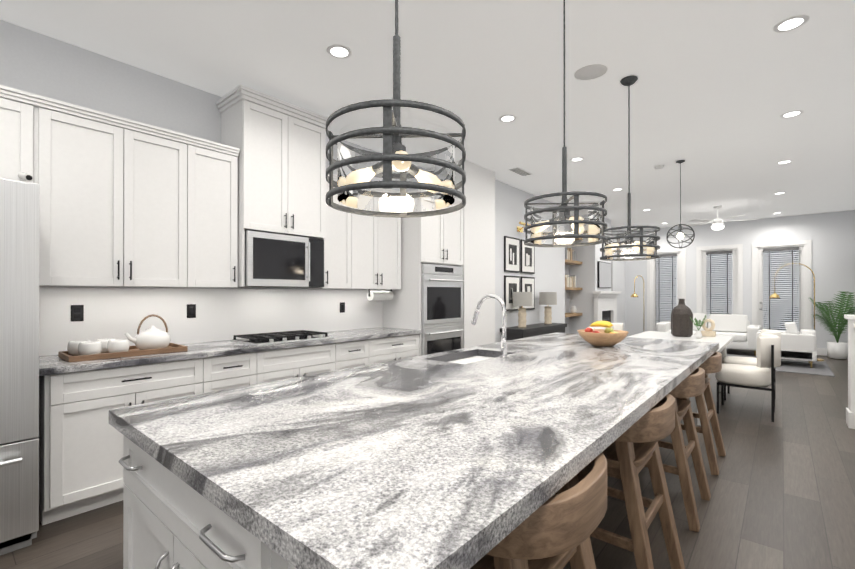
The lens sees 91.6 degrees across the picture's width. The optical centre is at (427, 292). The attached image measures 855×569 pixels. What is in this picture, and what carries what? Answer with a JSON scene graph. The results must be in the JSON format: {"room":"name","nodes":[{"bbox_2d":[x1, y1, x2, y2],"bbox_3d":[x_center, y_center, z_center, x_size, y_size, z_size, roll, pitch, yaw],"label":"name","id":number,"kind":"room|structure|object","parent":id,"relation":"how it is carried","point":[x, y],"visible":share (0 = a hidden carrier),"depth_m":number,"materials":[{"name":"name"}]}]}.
{"room":"dining room and kitchen","nodes":[
{"label":"dining room and kitchen","id":0,"kind":"room"},
{"bbox_2d":[0,19,425,289],"bbox_3d":[-2.448,-0.195,3.039,0.120,3.080,7.360,0,0,40],"label":"wall","id":1,"kind":"structure","parent":0,"point":[35,62],"depth_m":3.06,"materials":[{"name":"paint"}]},
{"bbox_2d":[0,89,35,182],"bbox_3d":[-2.679,-0.869,2.405,0.347,0.555,0.547,0,0,40],"label":"upper cabinet","id":2,"kind":"object","parent":1,"relation":"attached to","point":[17,113],"depth_m":2.45,"materials":[{"name":"white wood"}]},
{"bbox_2d":[36,101,199,287],"bbox_3d":[-2.207,-0.593,2.958,0.347,1.105,0.908,0,0,40],"label":"upper cabinet","id":3,"kind":"object","parent":1,"relation":"attached to","point":[124,202],"depth_m":2.80,"materials":[{"name":"white wood"}]},
{"bbox_2d":[39,287,382,355],"bbox_3d":[-1.601,0.197,3.929,0.010,0.460,3.214,0,0,40],"label":"backsplash","id":4,"kind":"structure","parent":1,"relation":"attached to","point":[221,314],"depth_m":3.52,"materials":[{"name":"painted drywall"}]},
{"bbox_2d":[71,305,83,320],"bbox_3d":[-2.454,0.145,2.913,0.008,0.114,0.070,0,0,40],"label":"electrical outlet","id":5,"kind":"object","parent":4,"relation":"attached to","point":[77,312],"visible":1,"depth_m":2.91,"materials":[{"name":"black plastic"}]},
{"bbox_2d":[187,304,195,317],"bbox_3d":[-1.974,0.156,3.475,0.010,0.114,0.070,0,0,40],"label":"outlet","id":6,"kind":"object","parent":4,"relation":"attached to","point":[191,310],"visible":1,"depth_m":3.47,"materials":[{"name":"black plastic"}]},
{"bbox_2d":[340,302,344,312],"bbox_3d":[-0.955,0.169,4.670,0.010,0.114,0.070,0,0,40],"label":"electrical outlet","id":7,"kind":"object","parent":4,"relation":"attached to","point":[342,307],"visible":1,"depth_m":4.66,"materials":[{"name":"black plastic"}]},
{"bbox_2d":[200,141,238,287],"bbox_3d":[-1.843,-0.592,3.384,0.347,1.105,0.443,0,0,40],"label":"upper cabinet","id":8,"kind":"object","parent":1,"relation":"attached to","point":[218,167],"depth_m":3.33,"materials":[{"name":"white wood"}]},
{"bbox_2d":[216,84,332,287],"bbox_3d":[-1.387,-0.861,3.832,0.462,1.625,0.900,0,0,40],"label":"upper cabinet","id":9,"kind":"object","parent":1,"relation":"attached to","point":[280,144],"visible":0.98,"depth_m":3.63,"materials":[{"name":"white wood"}]},
{"bbox_2d":[244,231,323,287],"bbox_3d":[-1.373,-0.279,3.818,0.466,0.459,0.750,0,0,40],"label":"microwave","id":10,"kind":"object","parent":9,"relation":"in","point":[279,260],"visible":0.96,"depth_m":3.65,"materials":[{"name":"silver metal"}]},
{"bbox_2d":[302,174,400,289],"bbox_3d":[-0.788,-0.609,4.595,0.382,1.145,1.110,0,0,40],"label":"upper cabinet","id":11,"kind":"object","parent":1,"relation":"attached to","point":[362,251],"visible":0.56,"depth_m":4.50,"materials":[{"name":"white wood"}]},
{"bbox_2d":[367,289,393,300],"bbox_3d":[-0.550,0.029,4.864,0.110,0.129,0.360,0,0,40],"label":"paper towel holder","id":12,"kind":"object","parent":11,"relation":"attached to","point":[378,295],"visible":1,"depth_m":4.79,"materials":[{"name":"white paper"}]},
{"bbox_2d":[0,348,854,568],"bbox_3d":[2.140,1.378,4.433,5.450,0.060,15.600,0,0,40],"label":"floor","id":13,"kind":"structure","parent":0,"point":[782,489],"depth_m":2.63,"materials":[{"name":"grey wood"}]},
{"bbox_2d":[0,178,38,555],"bbox_3d":[-2.601,0.385,2.048,0.812,1.915,0.935,0,0,40],"label":"refrigerator","id":14,"kind":"object","parent":13,"relation":"on","point":[19,364],"visible":1,"depth_m":2.13,"materials":[{"name":"grey metal"}]},
{"bbox_2d":[18,172,32,180],"bbox_3d":[-2.360,-0.677,2.437,0.101,0.059,0.042,0,0,24],"label":"security camera","id":15,"kind":"object","parent":14,"relation":"on","point":[25,176],"visible":0.96,"depth_m":2.42,"materials":[{"name":"white plastic"}]},
{"bbox_2d":[38,358,205,524],"bbox_3d":[-2.113,0.905,2.856,0.617,0.880,0.840,0,0,40],"label":"base cabinet","id":16,"kind":"object","parent":13,"relation":"on","point":[81,450],"depth_m":2.50,"materials":[{"name":"white wood"}]},
{"bbox_2d":[39,327,420,375],"bbox_3d":[-1.356,0.447,3.726,0.642,0.040,3.204,0,0,40],"label":"countertop","id":17,"kind":"structure","parent":16,"relation":"on","point":[51,364],"depth_m":3.08,"materials":[{"name":"stone"}]},
{"bbox_2d":[58,343,187,361],"bbox_3d":[-2.080,0.406,2.869,0.340,0.035,0.660,0,0,40],"label":"tray","id":18,"kind":"object","parent":17,"relation":"on","point":[132,351],"visible":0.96,"depth_m":2.74,"materials":[{"name":"brown wood"}]},
{"bbox_2d":[67,340,88,355],"bbox_3d":[-2.289,0.364,2.731,0.122,0.094,0.122,0,0,40],"label":"tea cup","id":19,"kind":"object","parent":18,"relation":"on","point":[72,347],"visible":0.54,"depth_m":2.68,"materials":[{"name":"white ceramic"}]},
{"bbox_2d":[78,341,101,354],"bbox_3d":[-2.163,0.364,2.663,0.122,0.094,0.122,0,0,40],"label":"tea cup","id":20,"kind":"object","parent":18,"relation":"on","point":[89,347],"visible":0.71,"depth_m":2.62,"materials":[{"name":"white ceramic"}]},
{"bbox_2d":[96,338,114,353],"bbox_3d":[-2.190,0.364,2.831,0.122,0.094,0.122,0,0,40],"label":"tea cup","id":21,"kind":"object","parent":18,"relation":"on","point":[104,341],"visible":0.52,"depth_m":2.79,"materials":[{"name":"white ceramic"}]},
{"bbox_2d":[107,339,129,352],"bbox_3d":[-2.065,0.364,2.777,0.122,0.094,0.122,0,0,40],"label":"tea cup","id":22,"kind":"object","parent":18,"relation":"on","point":[118,345],"visible":0.79,"depth_m":2.74,"materials":[{"name":"white ceramic"}]},
{"bbox_2d":[125,314,170,349],"bbox_3d":[-1.995,0.284,2.968,0.221,0.254,0.281,0,0,40],"label":"teapot","id":23,"kind":"object","parent":18,"relation":"on","point":[152,337],"visible":0.88,"depth_m":2.92,"materials":[{"name":"white ceramic"}]},
{"bbox_2d":[230,330,333,345],"bbox_3d":[-1.299,0.401,3.753,0.500,0.050,0.740,0,0,40],"label":"gas cooktop","id":24,"kind":"object","parent":17,"relation":"in","point":[259,339],"visible":1,"depth_m":3.63,"materials":[{"name":"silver metal"}]},
{"bbox_2d":[206,351,265,392],"bbox_3d":[-1.710,0.906,3.329,0.617,0.880,0.515,0,0,40],"label":"base cabinet","id":25,"kind":"object","parent":13,"relation":"on","point":[224,372],"depth_m":3.15,"materials":[{"name":"white wood"}]},
{"bbox_2d":[266,343,337,381],"bbox_3d":[-1.334,0.907,3.770,0.617,0.880,0.760,0,0,40],"label":"base cabinet","id":26,"kind":"object","parent":13,"relation":"on","point":[281,364],"depth_m":3.58,"materials":[{"name":"white wood"}]},
{"bbox_2d":[338,339,373,369],"bbox_3d":[-0.954,0.908,4.215,0.617,0.880,0.525,0,0,40],"label":"base cabinet","id":27,"kind":"object","parent":13,"relation":"on","point":[351,354],"depth_m":4.04,"materials":[{"name":"white wood"}]},
{"bbox_2d":[374,334,418,363],"bbox_3d":[-0.573,0.909,4.662,0.617,0.880,0.766,0,0,40],"label":"base cabinet","id":28,"kind":"object","parent":13,"relation":"on","point":[386,349],"depth_m":4.46,"materials":[{"name":"white wood"}]},
{"bbox_2d":[110,352,714,568],"bbox_3d":[0.641,0.909,2.475,1.370,0.870,3.826,0,0,40],"label":"kitchen island","id":29,"kind":"object","parent":13,"relation":"on","point":[168,521],"depth_m":1.15,"materials":[{"name":"white wood"}]},
{"bbox_2d":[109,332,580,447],"bbox_3d":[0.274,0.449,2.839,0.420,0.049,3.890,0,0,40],"label":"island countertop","id":30,"kind":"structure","parent":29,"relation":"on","point":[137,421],"depth_m":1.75,"materials":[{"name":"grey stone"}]},
{"bbox_2d":[453,352,488,363],"bbox_3d":[0.296,0.569,2.788,0.344,0.215,0.644,0,0,40],"label":"sink","id":31,"kind":"object","parent":30,"relation":"in","point":[476,355],"depth_m":2.95,"materials":[{"name":"grey metal"}]},
{"bbox_2d":[145,337,718,568],"bbox_3d":[0.822,0.448,2.372,1.020,0.049,3.890,0,0,40],"label":"island countertop","id":32,"kind":"structure","parent":29,"relation":"on","point":[430,470],"depth_m":1.11,"materials":[{"name":"grey stone"}]},
{"bbox_2d":[471,294,508,358],"bbox_3d":[0.400,0.217,2.748,0.287,0.412,0.083,0,0,40],"label":"island faucet","id":33,"kind":"object","parent":32,"relation":"on","point":[503,348],"visible":1,"depth_m":2.68,"materials":[{"name":"silver metal"}]},
{"bbox_2d":[577,321,628,346],"bbox_3d":[1.402,0.326,3.330,0.380,0.197,0.380,0,0,40],"label":"fruit bowl","id":34,"kind":"object","parent":32,"relation":"on","point":[608,336],"visible":1,"depth_m":3.25,"materials":[{"name":"brown wood"}]},
{"bbox_2d":[383,189,462,355],"bbox_3d":[-0.032,0.085,5.256,0.672,2.530,0.830,0,0,40],"label":"tall cabinet","id":35,"kind":"object","parent":13,"relation":"on","point":[437,240],"visible":0.33,"depth_m":4.91,"materials":[{"name":"white wood"}]},
{"bbox_2d":[422,264,463,354],"bbox_3d":[-0.002,0.320,5.230,0.658,1.300,0.760,0,0,40],"label":"double wall oven","id":36,"kind":"object","parent":35,"relation":"in","point":[442,307],"visible":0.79,"depth_m":5.00,"materials":[{"name":"silver metal"}]},
{"bbox_2d":[500,323,566,339],"bbox_3d":[1.804,0.954,6.922,0.400,0.800,1.650,0,0,40],"label":"console table","id":37,"kind":"object","parent":13,"relation":"on","point":[517,332],"visible":0.33,"depth_m":6.56,"materials":[{"name":"black wood"}]},
{"bbox_2d":[513,292,531,327],"bbox_3d":[1.495,0.272,6.562,0.300,0.560,0.300,0,0,40],"label":"table lamp","id":38,"kind":"object","parent":37,"relation":"on","point":[522,299],"visible":1,"depth_m":6.48,"materials":[{"name":"stone"}]},
{"bbox_2d":[539,292,556,323],"bbox_3d":[2.112,0.273,7.285,0.300,0.560,0.300,0,0,40],"label":"table lamp","id":39,"kind":"object","parent":37,"relation":"on","point":[547,298],"visible":1,"depth_m":7.20,"materials":[{"name":"stone"}]},
{"bbox_2d":[470,452,606,568],"bbox_3d":[0.222,0.914,1.247,0.574,0.862,0.582,0,0,40],"label":"bar stool","id":40,"kind":"object","parent":13,"relation":"on","point":[557,529],"visible":0.31,"depth_m":0.99,"materials":[{"name":"brown wood"}]},
{"bbox_2d":[590,327,606,328],"bbox_3d":[2.457,0.911,5.610,0.575,0.880,0.574,0,0,40],"label":"dining chair","id":41,"kind":"object","parent":13,"relation":"on","point":[598,327],"visible":0.02,"depth_m":5.83,"materials":[{"name":"beige fabric"}]},
{"bbox_2d":[611,323,622,330],"bbox_3d":[2.943,0.912,6.181,0.575,0.880,0.574,0,0,40],"label":"dining chair","id":42,"kind":"object","parent":13,"relation":"on","point":[617,326],"visible":0.04,"depth_m":6.42,"materials":[{"name":"beige fabric"}]},
{"bbox_2d":[590,394,684,568],"bbox_3d":[0.851,0.916,1.985,0.574,0.862,0.582,0,0,40],"label":"bar stool","id":43,"kind":"object","parent":13,"relation":"on","point":[631,451],"visible":0.46,"depth_m":1.74,"materials":[{"name":"brown wood"}]},
{"bbox_2d":[631,275,643,296],"bbox_3d":[5.589,0.458,10.905,0.378,1.809,0.557,0,0,40],"label":"arc floor lamp","id":44,"kind":"object","parent":13,"relation":"on","point":[634,295],"visible":0.83,"depth_m":10.82,"materials":[{"name":"gold metal"}]},
{"bbox_2d":[644,367,710,531],"bbox_3d":[1.468,0.917,2.708,0.574,0.862,0.582,0,0,40],"label":"bar stool","id":45,"kind":"object","parent":13,"relation":"on","point":[692,384],"visible":0.35,"depth_m":2.43,"materials":[{"name":"brown wood"}]},
{"bbox_2d":[628,331,734,425],"bbox_3d":[3.089,0.970,5.215,1.080,0.760,2.180,0,0,40],"label":"dining table","id":46,"kind":"object","parent":13,"relation":"on","point":[723,341],"visible":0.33,"depth_m":5.45,"materials":[{"name":"white stone"}]},
{"bbox_2d":[671,299,692,336],"bbox_3d":[3.415,0.337,5.583,0.260,0.505,0.260,0,0,40],"label":"vase","id":47,"kind":"object","parent":46,"relation":"on","point":[681,320],"visible":1,"depth_m":5.49,"materials":[{"name":"black ceramic"}]},
{"bbox_2d":[690,315,706,338],"bbox_3d":[3.477,0.437,5.336,0.177,0.304,0.175,0,0,40],"label":"sprig","id":48,"kind":"object","parent":46,"relation":"on","point":[698,334],"visible":1,"depth_m":5.31,"materials":[{"name":"green plant"}]},
{"bbox_2d":[701,319,715,336],"bbox_3d":[3.782,0.472,5.597,0.160,0.236,0.100,0,0,40],"label":"sculpture","id":49,"kind":"object","parent":46,"relation":"on","point":[708,332],"visible":0.96,"depth_m":5.57,"materials":[{"name":"ceramic"}]},
{"bbox_2d":[681,352,725,474],"bbox_3d":[2.084,0.919,3.431,0.574,0.862,0.582,0,0,40],"label":"bar stool","id":50,"kind":"object","parent":13,"relation":"on","point":[712,363],"visible":0.31,"depth_m":3.15,"materials":[{"name":"brown wood"}]},
{"bbox_2d":[656,313,760,355],"bbox_3d":[6.542,0.932,9.735,1.970,0.855,0.940,0,0,40],"label":"sofa","id":51,"kind":"object","parent":13,"relation":"on","point":[741,329],"visible":0.5,"depth_m":9.44,"materials":[{"name":"white fabric"}]},
{"bbox_2d":[715,333,780,421],"bbox_3d":[3.579,0.909,4.653,0.575,0.880,0.574,0,0,40],"label":"dining chair","id":52,"kind":"object","parent":13,"relation":"on","point":[760,375],"visible":0.96,"depth_m":4.42,"materials":[{"name":"beige fabric"}]},
{"bbox_2d":[722,329,780,400],"bbox_3d":[4.066,0.910,5.223,0.575,0.880,0.574,0,0,40],"label":"dining chair","id":53,"kind":"object","parent":13,"relation":"on","point":[740,360],"visible":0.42,"depth_m":5.19,"materials":[{"name":"beige fabric"}]},
{"bbox_2d":[727,354,834,376],"bbox_3d":[5.948,1.351,8.382,3.120,0.012,1.850,0,0,40],"label":"living room rug","id":54,"kind":"object","parent":13,"relation":"on","point":[821,368],"visible":0.43,"depth_m":7.44,"materials":[{"name":"grey carpet"}]},
{"bbox_2d":[756,321,816,367],"bbox_3d":[6.772,0.948,7.870,0.840,0.791,0.800,0,0,40],"label":"armchair","id":55,"kind":"object","parent":54,"relation":"on","point":[800,345],"visible":0.73,"depth_m":7.47,"materials":[{"name":"white fabric"}]},
{"bbox_2d":[769,263,823,360],"bbox_3d":[7.528,0.378,8.495,0.838,1.959,0.350,0,0,40],"label":"arc floor lamp","id":56,"kind":"object","parent":13,"relation":"on","point":[774,295],"visible":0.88,"depth_m":8.41,"materials":[{"name":"gold metal"}]},
{"bbox_2d":[810,291,854,359],"bbox_3d":[8.345,0.668,8.504,0.828,1.377,0.816,0,0,40],"label":"potted palm","id":57,"kind":"object","parent":13,"relation":"on","point":[836,349],"visible":0.98,"depth_m":8.45,"materials":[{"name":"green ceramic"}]},
{"bbox_2d":[0,0,854,230],"bbox_3d":[2.140,-1.772,4.440,5.450,0.080,15.600,0,0,40],"label":"ceiling","id":58,"kind":"structure","parent":0,"point":[718,88],"depth_m":3.34,"materials":[{"name":"paint"}]},
{"bbox_2d":[327,44,351,58],"bbox_3d":[-0.635,-1.733,2.995,0.178,0.004,0.178,0,0,-5],"label":"recessed light","id":59,"kind":"object","parent":58,"relation":"in","point":[338,51],"depth_m":2.99,"materials":[{"name":"white plastic"}]},
{"bbox_2d":[326,0,465,217],"bbox_3d":[-0.098,-1.008,1.327,0.440,1.459,0.440,0,0,40],"label":"cage pendant light","id":60,"kind":"object","parent":58,"relation":"hanging from","point":[438,182],"visible":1,"depth_m":1.30,"materials":[{"name":"metal"}]},
{"bbox_2d":[499,115,516,121],"bbox_3d":[0.799,-1.731,4.138,0.178,0.004,0.178,0,0,31],"label":"recessed light","id":61,"kind":"object","parent":58,"relation":"in","point":[506,118],"depth_m":4.13,"materials":[{"name":"white plastic"}]},
{"bbox_2d":[508,167,531,176],"bbox_3d":[1.329,-1.724,5.953,0.150,0.009,0.450,0,0,40],"label":"ceiling vent","id":62,"kind":"object","parent":58,"relation":"in","point":[519,171],"visible":0.98,"depth_m":5.94,"materials":[{"name":"white metal"}]},
{"bbox_2d":[524,0,606,246],"bbox_3d":[0.766,-1.006,2.325,0.440,1.459,0.440,0,0,40],"label":"cage pendant light","id":63,"kind":"object","parent":58,"relation":"hanging from","point":[576,222],"visible":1,"depth_m":2.31,"materials":[{"name":"metal"}]},
{"bbox_2d":[570,157,583,161],"bbox_3d":[1.940,-1.728,5.399,0.178,0.004,0.178,0,0,31],"label":"recessed light","id":64,"kind":"object","parent":58,"relation":"in","point":[575,159],"depth_m":5.40,"materials":[{"name":"white plastic"}]},
{"bbox_2d":[574,64,607,80],"bbox_3d":[1.286,-1.731,3.276,0.250,0.006,0.250,0,0,40],"label":"ceiling speaker","id":65,"kind":"object","parent":58,"relation":"attached to","point":[590,72],"visible":1,"depth_m":3.27},
{"bbox_2d":[600,75,659,260],"bbox_3d":[1.639,-1.004,3.380,0.440,1.459,0.440,0,0,40],"label":"cage pendant light","id":66,"kind":"object","parent":58,"relation":"hanging from","point":[607,249],"visible":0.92,"depth_m":3.37,"materials":[{"name":"metal"}]},
{"bbox_2d":[654,165,664,169],"bbox_3d":[3.173,-1.711,5.689,0.130,0.034,0.130,0,0,40],"label":"smoke detector","id":67,"kind":"object","parent":58,"relation":"attached to","point":[657,167],"visible":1,"depth_m":5.65,"materials":[{"name":"white plastic"}]},
{"bbox_2d":[666,160,694,248],"bbox_3d":[3.325,-1.153,5.465,0.324,1.151,0.324,0,0,40],"label":"pendant light","id":68,"kind":"object","parent":58,"relation":"hanging from","point":[680,235],"visible":1,"depth_m":5.46,"materials":[{"name":"metal"}]},
{"bbox_2d":[681,205,758,229],"bbox_3d":[5.810,-1.483,8.327,1.295,0.479,1.245,0,0,40],"label":"ceiling fan","id":69,"kind":"object","parent":58,"relation":"hanging from","point":[717,223],"visible":0.98,"depth_m":8.23,"materials":[{"name":"white plastic"}]},
{"bbox_2d":[775,160,792,163],"bbox_3d":[4.733,-1.728,5.515,0.178,0.004,0.178,0,0,-5],"label":"recessed light","id":70,"kind":"object","parent":58,"relation":"in","point":[785,161],"depth_m":5.52,"materials":[{"name":"white plastic"}]},
{"bbox_2d":[773,15,808,32],"bbox_3d":[2.347,-1.734,2.686,0.178,0.004,0.178,0,0,31],"label":"recessed light","id":71,"kind":"object","parent":58,"relation":"in","point":[791,23],"depth_m":2.68,"materials":[{"name":"white plastic"}]},
{"bbox_2d":[780,110,803,117],"bbox_3d":[3.538,-1.731,4.036,0.178,0.004,0.178,0,0,31],"label":"recessed light","id":72,"kind":"object","parent":58,"relation":"in","point":[794,113],"depth_m":4.02,"materials":[{"name":"white plastic"}]},
{"bbox_2d":[426,160,494,347],"bbox_3d":[0.432,-0.189,5.919,0.765,3.080,0.760,0,0,40],"label":"wall","id":73,"kind":"structure","parent":0,"point":[478,266],"depth_m":5.64,"materials":[{"name":"white paint"}]},
{"bbox_2d":[495,179,624,342],"bbox_3d":[3.074,-0.182,8.976,0.820,3.080,7.320,0,0,40],"label":"wall","id":74,"kind":"structure","parent":0,"point":[552,269],"depth_m":7.95,"materials":[{"name":"paint"}]},
{"bbox_2d":[504,275,519,310],"bbox_3d":[1.365,0.013,6.700,0.026,0.560,0.480,0,0,40],"label":"picture frame","id":75,"kind":"object","parent":74,"relation":"attached to","point":[511,284],"visible":0.79,"depth_m":6.63,"materials":[{"name":"black metal"}]},
{"bbox_2d":[504,236,519,272],"bbox_3d":[1.365,-0.607,6.701,0.026,0.560,0.480,0,0,40],"label":"picture frame","id":76,"kind":"object","parent":74,"relation":"attached to","point":[511,254],"visible":1,"depth_m":6.66,"materials":[{"name":"black metal"}]},
{"bbox_2d":[517,222,529,232],"bbox_3d":[1.621,-1.060,6.839,0.239,0.107,0.780,0,0,40],"label":"sconce","id":77,"kind":"object","parent":74,"relation":"attached to","point":[519,229],"visible":0.58,"depth_m":6.86,"materials":[{"name":"gold metal"}]},
{"bbox_2d":[520,276,534,309],"bbox_3d":[1.716,0.014,7.111,0.026,0.560,0.480,0,0,40],"label":"picture frame","id":78,"kind":"object","parent":74,"relation":"attached to","point":[527,284],"visible":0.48,"depth_m":7.11,"materials":[{"name":"black metal"}]},
{"bbox_2d":[520,239,534,273],"bbox_3d":[1.716,-0.606,7.112,0.026,0.560,0.480,0,0,40],"label":"picture frame","id":79,"kind":"object","parent":74,"relation":"attached to","point":[527,259],"visible":0.9,"depth_m":7.08,"materials":[{"name":"black metal"}]},
{"bbox_2d":[565,238,581,316],"bbox_3d":[2.972,-0.354,8.885,0.297,1.725,1.044,0,0,40],"label":"shelf niche","id":80,"kind":"object","parent":74,"relation":"attached to","point":[570,259],"visible":0.62,"depth_m":8.92,"materials":[{"name":"brown wood"}]},
{"bbox_2d":[597,261,610,287],"bbox_3d":[4.013,-0.391,9.411,0.039,0.580,0.860,0,0,40],"label":"picture frame","id":81,"kind":"object","parent":74,"relation":"attached to","point":[603,274],"depth_m":9.29,"materials":[{"name":"black metal"}]},
{"bbox_2d":[593,291,620,322],"bbox_3d":[4.063,0.667,9.366,0.170,1.385,1.460,0,0,40],"label":"fireplace mantel","id":82,"kind":"object","parent":74,"relation":"attached to","point":[605,305],"visible":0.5,"depth_m":9.28,"materials":[{"name":"white paint"}]},
{"bbox_2d":[625,210,854,348],"bbox_3d":[7.213,-0.179,10.177,5.020,3.080,0.120,0,0,40],"label":"wall","id":83,"kind":"structure","parent":0,"point":[831,235],"depth_m":9.51,"materials":[{"name":"paint"}]},
{"bbox_2d":[655,254,676,322],"bbox_3d":[6.254,0.062,10.901,0.490,2.130,0.055,0,0,40],"label":"window blind","id":84,"kind":"object","parent":83,"relation":"attached to","point":[659,311],"visible":0.69,"depth_m":10.90,"materials":[{"name":"white plastic"}]},
{"bbox_2d":[647,247,685,330],"bbox_3d":[6.293,0.108,10.948,0.900,2.510,0.140,0,0,40],"label":"window","id":85,"kind":"structure","parent":83,"relation":"in","point":[651,286],"depth_m":11.10,"materials":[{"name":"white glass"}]},
{"bbox_2d":[706,251,731,315],"bbox_3d":[7.125,0.061,10.158,0.520,2.130,0.055,0,0,40],"label":"window blind","id":86,"kind":"object","parent":83,"relation":"attached to","point":[727,308],"visible":0.56,"depth_m":10.15,"materials":[{"name":"white plastic"}]},
{"bbox_2d":[696,244,742,349],"bbox_3d":[7.165,0.106,10.205,0.930,2.510,0.140,0,0,40],"label":"window","id":87,"kind":"structure","parent":83,"relation":"in","point":[737,277],"depth_m":10.11,"materials":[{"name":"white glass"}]},
{"bbox_2d":[626,336,826,355],"bbox_3d":[7.237,1.285,10.064,4.600,0.152,0.016,0,0,40],"label":"baseboard","id":88,"kind":"structure","parent":83,"relation":"attached to","point":[821,351],"depth_m":8.97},
{"bbox_2d":[763,247,798,330],"bbox_3d":[8.000,0.059,9.412,0.620,2.130,0.055,0,0,40],"label":"window blind","id":89,"kind":"object","parent":83,"relation":"attached to","point":[779,306],"visible":0.83,"depth_m":9.41,"materials":[{"name":"white plastic"}]},
{"bbox_2d":[752,240,811,350],"bbox_3d":[8.030,0.104,9.447,1.030,2.510,0.171,0,0,40],"label":"door","id":90,"kind":"structure","parent":83,"relation":"in","point":[805,287],"depth_m":9.30,"materials":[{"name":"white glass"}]},
{"bbox_2d":[844,314,854,428],"bbox_3d":[1.524,0.780,0.837,0.250,1.120,8.925,0,0,40],"label":"wall","id":91,"kind":"structure","parent":0,"point":[850,416],"depth_m":4.12,"materials":[{"name":"white paint"}]},
{"label":"outside","id":92,"kind":"structure","parent":0,"visible":0},
{"bbox_2d":[656,250,798,331],"bbox_3d":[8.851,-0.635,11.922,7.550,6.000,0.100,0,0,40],"label":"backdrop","id":93,"kind":"structure","parent":92,"point":[731,284],"depth_m":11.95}
]}

